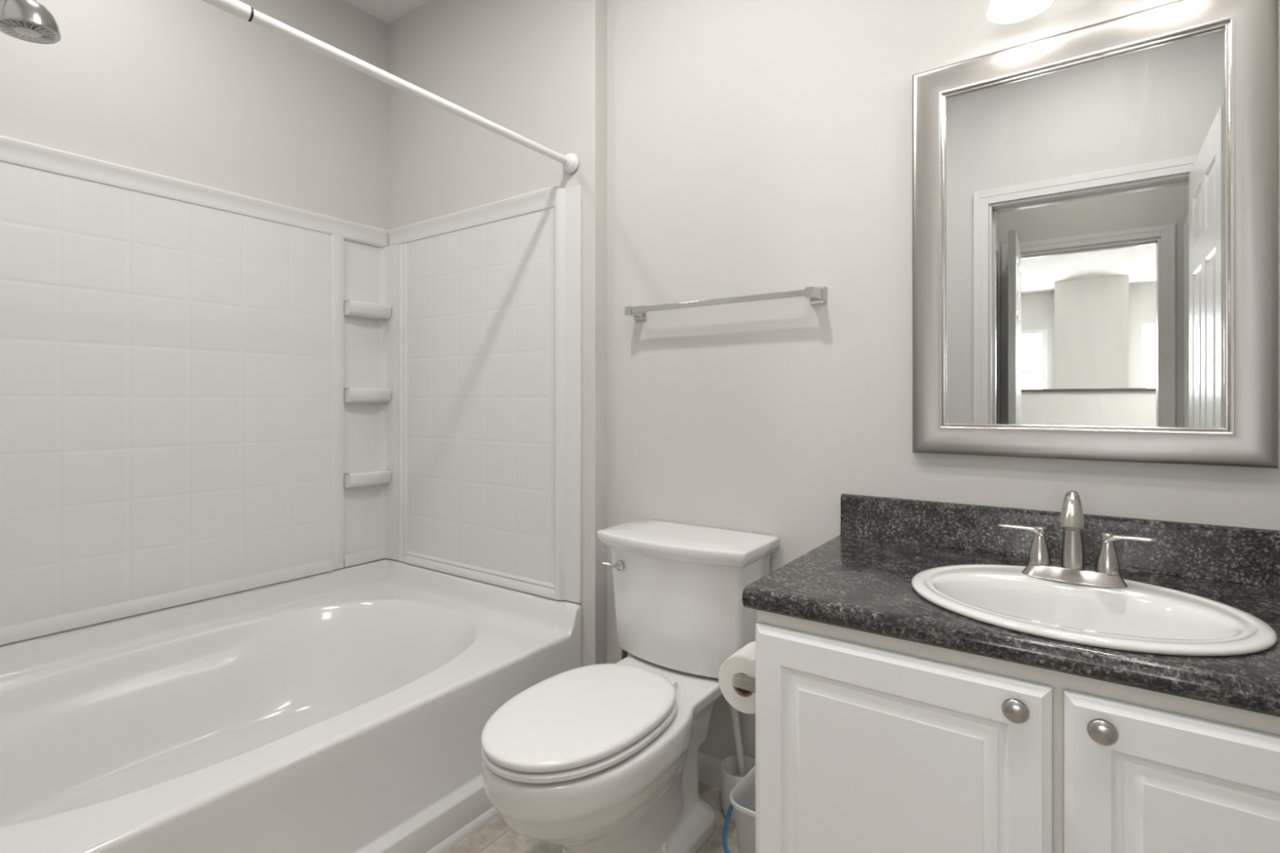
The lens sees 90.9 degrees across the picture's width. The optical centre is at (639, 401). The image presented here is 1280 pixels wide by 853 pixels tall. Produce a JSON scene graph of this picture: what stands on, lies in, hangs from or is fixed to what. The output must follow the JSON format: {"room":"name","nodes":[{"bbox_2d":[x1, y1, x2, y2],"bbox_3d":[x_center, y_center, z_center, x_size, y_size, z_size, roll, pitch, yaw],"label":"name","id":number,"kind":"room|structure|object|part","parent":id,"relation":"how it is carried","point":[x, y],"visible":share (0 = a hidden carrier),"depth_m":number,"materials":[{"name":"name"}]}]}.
{"room":"bathroom","nodes":[
{"label":"bathroom","id":0,"kind":"room"},
{"bbox_2d":[0,0,387,230],"bbox_3d":[-1.591,-0.240,1.995,0.100,2.700,2.014,0,0,35],"label":"wall","id":1,"kind":"structure","parent":0,"point":[197,91],"depth_m":2.13,"materials":[{"name":"beige paint"}]},
{"bbox_2d":[0,135,398,644],"bbox_3d":[-1.470,-0.030,1.992,0.098,1.363,1.555,0,0,35],"label":"tub surround panel","id":2,"kind":"object","parent":1,"relation":"attached to","point":[199,383],"visible":0.99,"depth_m":2.02,"materials":[{"name":"white plastic"}]},
{"bbox_3d":[-1.500,0.628,2.009,0.031,0.046,1.506,0,0,35],"label":"rail","id":3,"kind":"part","parent":2,"relation":"part of","materials":[{"name":"white plastic"}]},
{"bbox_3d":[-1.497,-0.677,2.011,0.034,0.070,1.555,0,0,35],"label":"cap trim","id":4,"kind":"part","parent":2,"relation":"part of","materials":[{"name":"white plastic"}]},
{"bbox_2d":[343,469,391,488],"bbox_3d":[-1.096,0.309,2.542,0.070,0.055,0.177,0,0,35],"label":"shelf","id":5,"kind":"object","parent":2,"relation":"attached to","point":[353,478],"depth_m":2.52,"materials":[{"name":"white plastic"}]},
{"bbox_2d":[343,387,391,402],"bbox_3d":[-1.096,-0.025,2.542,0.070,0.055,0.177,0,0,35],"label":"shelf","id":6,"kind":"object","parent":2,"relation":"attached to","point":[350,394],"depth_m":2.51,"materials":[{"name":"white plastic"}]},
{"bbox_2d":[343,300,391,319],"bbox_3d":[-1.096,-0.368,2.542,0.070,0.055,0.177,0,0,35],"label":"shelf","id":7,"kind":"object","parent":2,"relation":"attached to","point":[353,309],"depth_m":2.52,"materials":[{"name":"white plastic"}]},
{"bbox_2d":[343,0,429,24],"bbox_3d":[-0.731,-1.615,0.650,3.056,0.050,3.220,0,0,35],"label":"ceiling","id":8,"kind":"structure","parent":0,"point":[388,11],"depth_m":2.54,"materials":[{"name":"white paint"}]},
{"bbox_2d":[387,0,606,666],"bbox_3d":[-0.556,-0.240,2.399,1.125,2.700,0.160,0,0,35],"label":"wall","id":9,"kind":"structure","parent":0,"point":[535,70],"depth_m":2.20,"materials":[{"name":"beige paint"}]},
{"bbox_2d":[386,185,582,603],"bbox_3d":[-0.619,-0.030,2.329,1.034,1.363,0.026,0,0,35],"label":"tub surround panel","id":10,"kind":"object","parent":9,"relation":"attached to","point":[490,295],"visible":1,"depth_m":2.26,"materials":[{"name":"white plastic"}]},
{"bbox_3d":[-0.657,-0.677,2.356,0.942,0.070,0.026,0,0,35],"label":"cap trim","id":11,"kind":"part","parent":10,"relation":"part of","materials":[{"name":"white plastic"}]},
{"bbox_3d":[-0.610,0.628,2.323,0.826,0.046,0.025,0,0,35],"label":"rail","id":12,"kind":"part","parent":10,"relation":"part of","materials":[{"name":"white plastic"}]},
{"bbox_2d":[444,781,738,852],"bbox_3d":[-0.702,1.135,0.691,3.056,0.050,3.120,0,0,35],"label":"floor","id":13,"kind":"structure","parent":0,"point":[495,836],"depth_m":1.59,"materials":[{"name":"beige tile"}]},
{"bbox_2d":[0,558,581,852],"bbox_3d":[-1.060,0.882,1.703,1.098,0.453,1.554,0,0,35],"label":"bathtub","id":14,"kind":"object","parent":13,"relation":"on","point":[348,709],"visible":0.97,"depth_m":1.74,"materials":[{"name":"white plastic"}]},
{"bbox_2d":[426,806,498,852],"bbox_3d":[-0.610,1.099,1.384,0.017,0.022,1.559,0,0,35],"label":"trim","id":15,"kind":"structure","parent":14,"relation":"attached to","point":[443,846],"depth_m":1.61,"materials":[{"name":"white paint"}]},
{"bbox_2d":[480,519,779,852],"bbox_3d":[-0.038,0.738,1.516,0.464,0.744,0.798,0,0,35],"label":"toilet","id":16,"kind":"object","parent":13,"relation":"on","point":[600,757],"visible":0.96,"depth_m":1.48,"materials":[{"name":"white ceramic"}]},
{"bbox_3d":[-0.127,0.681,1.390,0.333,0.026,0.490,0,0,35],"label":"seat","id":17,"kind":"part","parent":16,"relation":"part of","materials":[{"name":"white plastic"}]},
{"bbox_3d":[-0.127,0.705,1.390,0.337,0.020,0.488,0,0,35],"label":"seat","id":18,"kind":"part","parent":16,"relation":"part of","materials":[{"name":"white plastic"}]},
{"bbox_3d":[-0.045,0.913,1.507,0.365,0.394,0.765,0,0,35],"label":"bowl","id":19,"kind":"part","parent":16,"relation":"part of","materials":[{"name":"white ceramic"}]},
{"bbox_3d":[-0.072,0.455,1.754,0.059,0.029,0.027,0,0,26],"label":"flush lever","id":20,"kind":"part","parent":16,"relation":"part of","materials":[{"name":"silver metal"}]},
{"bbox_3d":[0.117,0.388,1.736,0.464,0.044,0.261,0,0,35],"label":"tank lid","id":21,"kind":"part","parent":16,"relation":"part of","materials":[{"name":"white ceramic"}]},
{"bbox_3d":[0.121,0.558,1.742,0.424,0.308,0.230,0,0,35],"label":"tank","id":22,"kind":"part","parent":16,"relation":"part of","materials":[{"name":"white ceramic"}]},
{"bbox_2d":[720,755,755,823],"bbox_3d":[0.274,1.046,1.698,0.110,0.128,0.110,0,0,35],"label":"toilet brush holder","id":23,"kind":"object","parent":13,"relation":"on","point":[729,766],"visible":0.44,"depth_m":1.69,"materials":[{"name":"white plastic"}]},
{"bbox_2d":[729,704,746,777],"bbox_3d":[0.274,0.917,1.699,0.070,0.368,0.071,0,0,-22],"label":"toilet brush","id":24,"kind":"object","parent":23,"relation":"in","point":[735,714],"visible":0.19,"depth_m":1.69,"materials":[{"name":"white plastic"}]},
{"bbox_2d":[722,764,755,852],"bbox_3d":[0.318,1.004,1.467,0.181,0.213,0.278,0,0,35],"label":"bucket","id":25,"kind":"object","parent":13,"relation":"on","point":[743,796],"visible":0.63,"depth_m":1.42,"materials":[{"name":"white plastic"}]},
{"bbox_3d":[0.265,0.969,1.392,0.181,0.103,0.094,0,0,35],"label":"handle","id":26,"kind":"part","parent":25,"relation":"part of","materials":[{"name":"blue plastic"}]},
{"bbox_2d":[755,609,1279,852],"bbox_3d":[0.742,0.743,1.086,0.935,0.735,0.606,0,0,35],"label":"vanity cabinet","id":27,"kind":"object","parent":13,"relation":"on","point":[866,742],"visible":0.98,"depth_m":0.92,"materials":[{"name":"white wood"}]},
{"bbox_2d":[733,673,755,693],"bbox_3d":[0.253,0.548,1.271,0.078,0.040,0.160,0,0,35],"label":"toilet paper holder","id":28,"kind":"object","parent":27,"relation":"attached to","point":[740,681],"visible":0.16,"depth_m":1.22,"materials":[{"name":"silver metal"}]},
{"bbox_2d":[718,640,755,714],"bbox_3d":[0.234,0.549,1.284,0.118,0.134,0.096,0,0,35],"label":"toilet paper roll","id":29,"kind":"object","parent":28,"relation":"hanging from","point":[743,661],"visible":0.37,"depth_m":1.26,"materials":[{"name":"white paper"}]},
{"bbox_3d":[0.391,0.703,1.007,0.448,0.605,0.018,0,0,35],"label":"door","id":30,"kind":"part","parent":27,"relation":"part of","materials":[{"name":"white wood"}]},
{"bbox_2d":[742,493,1279,716],"bbox_3d":[0.744,0.305,1.100,0.960,0.140,0.580,0,0,35],"label":"countertop","id":31,"kind":"structure","parent":27,"relation":"on","point":[860,579],"depth_m":1.17,"materials":[{"name":"black stone"}]},
{"bbox_2d":[997,490,1156,588],"bbox_3d":[0.778,0.243,1.134,0.240,0.168,0.128,0,0,35],"label":"faucet","id":32,"kind":"object","parent":31,"relation":"on","point":[1106,572],"visible":1,"depth_m":1.14,"materials":[{"name":"silver metal"}]},
{"bbox_3d":[0.735,0.271,1.205,0.087,0.069,0.038,0,0,35],"label":"handle","id":33,"kind":"part","parent":32,"relation":"part of","materials":[{"name":"silver metal"}]},
{"bbox_3d":[0.775,0.233,1.130,0.037,0.146,0.113,0,0,35],"label":"spout","id":34,"kind":"part","parent":32,"relation":"part of","materials":[{"name":"silver metal"}]},
{"bbox_3d":[0.797,0.316,1.161,0.160,0.024,0.062,0,0,35],"label":"plate","id":35,"kind":"part","parent":32,"relation":"part of","materials":[{"name":"silver metal"}]},
{"bbox_3d":[0.859,0.271,1.117,0.087,0.069,0.038,0,0,35],"label":"handle","id":36,"kind":"part","parent":32,"relation":"part of","materials":[{"name":"silver metal"}]},
{"bbox_2d":[911,564,1277,656],"bbox_3d":[0.717,0.402,1.051,0.489,0.154,0.419,0,0,35],"label":"sink","id":37,"kind":"object","parent":31,"relation":"in","point":[1140,616],"visible":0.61,"depth_m":1.06,"materials":[{"name":"white ceramic"}]},
{"bbox_3d":[0.527,0.431,0.884,0.034,0.034,0.028,0,0,35],"label":"knob","id":38,"kind":"part","parent":27,"relation":"part of","materials":[{"name":"silver metal"}]},
{"bbox_3d":[0.607,0.431,0.827,0.034,0.034,0.028,0,0,35],"label":"knob","id":39,"kind":"part","parent":27,"relation":"part of","materials":[{"name":"silver metal"}]},
{"bbox_3d":[0.770,0.703,0.740,0.452,0.605,0.018,0,0,35],"label":"door","id":40,"kind":"part","parent":27,"relation":"part of","materials":[{"name":"white wood"}]},
{"bbox_2d":[606,0,1279,759],"bbox_3d":[0.648,-0.240,1.586,1.881,2.700,0.100,0,0,35],"label":"wall","id":41,"kind":"structure","parent":0,"point":[754,147],"depth_m":1.71,"materials":[{"name":"beige paint"}]},
{"bbox_2d":[621,648,627,659],"bbox_3d":[-0.011,0.843,1.902,0.052,0.265,0.143,0,0,35],"label":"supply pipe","id":42,"kind":"object","parent":41,"relation":"attached to","point":[624,654],"visible":0.04,"depth_m":1.84,"materials":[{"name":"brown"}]},
{"bbox_2d":[698,751,723,789],"bbox_3d":[0.210,1.071,1.826,0.788,0.078,0.013,0,0,35],"label":"baseboard","id":43,"kind":"structure","parent":41,"relation":"attached to","point":[709,766],"depth_m":1.83,"materials":[{"name":"white paint"}]},
{"bbox_2d":[624,286,826,320],"bbox_3d":[0.215,-0.278,1.787,0.614,0.044,0.070,0,0,35],"label":"towel bar","id":44,"kind":"object","parent":41,"relation":"attached to","point":[816,295],"visible":1,"depth_m":1.72,"materials":[{"name":"silver metal"}]},
{"bbox_3d":[-0.018,-0.278,1.952,0.044,0.044,0.070,0,0,35],"label":"post","id":45,"kind":"part","parent":44,"relation":"part of","materials":[{"name":"silver metal"}]},
{"bbox_3d":[0.447,-0.278,1.623,0.044,0.044,0.070,0,0,35],"label":"post","id":46,"kind":"part","parent":44,"relation":"part of","materials":[{"name":"silver metal"}]},
{"bbox_2d":[986,0,1053,23],"bbox_3d":[0.895,-0.896,1.241,0.380,0.178,0.178,0,0,35],"label":"vanity light","id":47,"kind":"object","parent":41,"relation":"attached to","point":[1000,11],"visible":1,"depth_m":1.33,"materials":[{"name":"white glass"}]},
{"bbox_2d":[840,493,1279,588],"bbox_3d":[0.904,0.286,1.327,0.960,0.101,0.024,0,0,35],"label":"backsplash","id":48,"kind":"structure","parent":41,"relation":"attached to","point":[1226,553],"depth_m":1.30,"materials":[{"name":"black stone"}]},
{"bbox_2d":[912,0,1278,468],"bbox_3d":[0.906,-0.328,1.327,0.622,0.898,0.026,0,0,35],"label":"framed mirror","id":49,"kind":"object","parent":41,"relation":"attached to","point":[1095,206],"visible":1,"depth_m":1.30,"materials":[{"name":"grey metal"}]},
{"bbox_3d":[0.910,-0.328,1.332,0.482,0.758,0.006,0,0,35],"label":"glass","id":50,"kind":"part","parent":49,"relation":"part of","materials":[{"name":"white mirror"}]},
{"bbox_3d":[-1.552,-0.240,0.988,1.125,2.700,0.174,0,0,35],"label":"wall","id":51,"kind":"structure","parent":0,"visible":0},
{"bbox_2d":[0,0,61,44],"bbox_3d":[-1.404,-0.864,1.236,0.107,0.146,0.402,0,0,35],"label":"shower head","id":52,"kind":"object","parent":51,"relation":"attached to","point":[28,20],"visible":1,"depth_m":1.34},
{"bbox_2d":[200,0,578,173],"bbox_3d":[-0.671,-0.779,1.428,0.064,0.064,1.558,0,0,35],"label":"shower curtain rod","id":53,"kind":"object","parent":51,"relation":"attached to","point":[570,162],"visible":1,"depth_m":1.49,"materials":[{"name":"white metal"}]}
]}

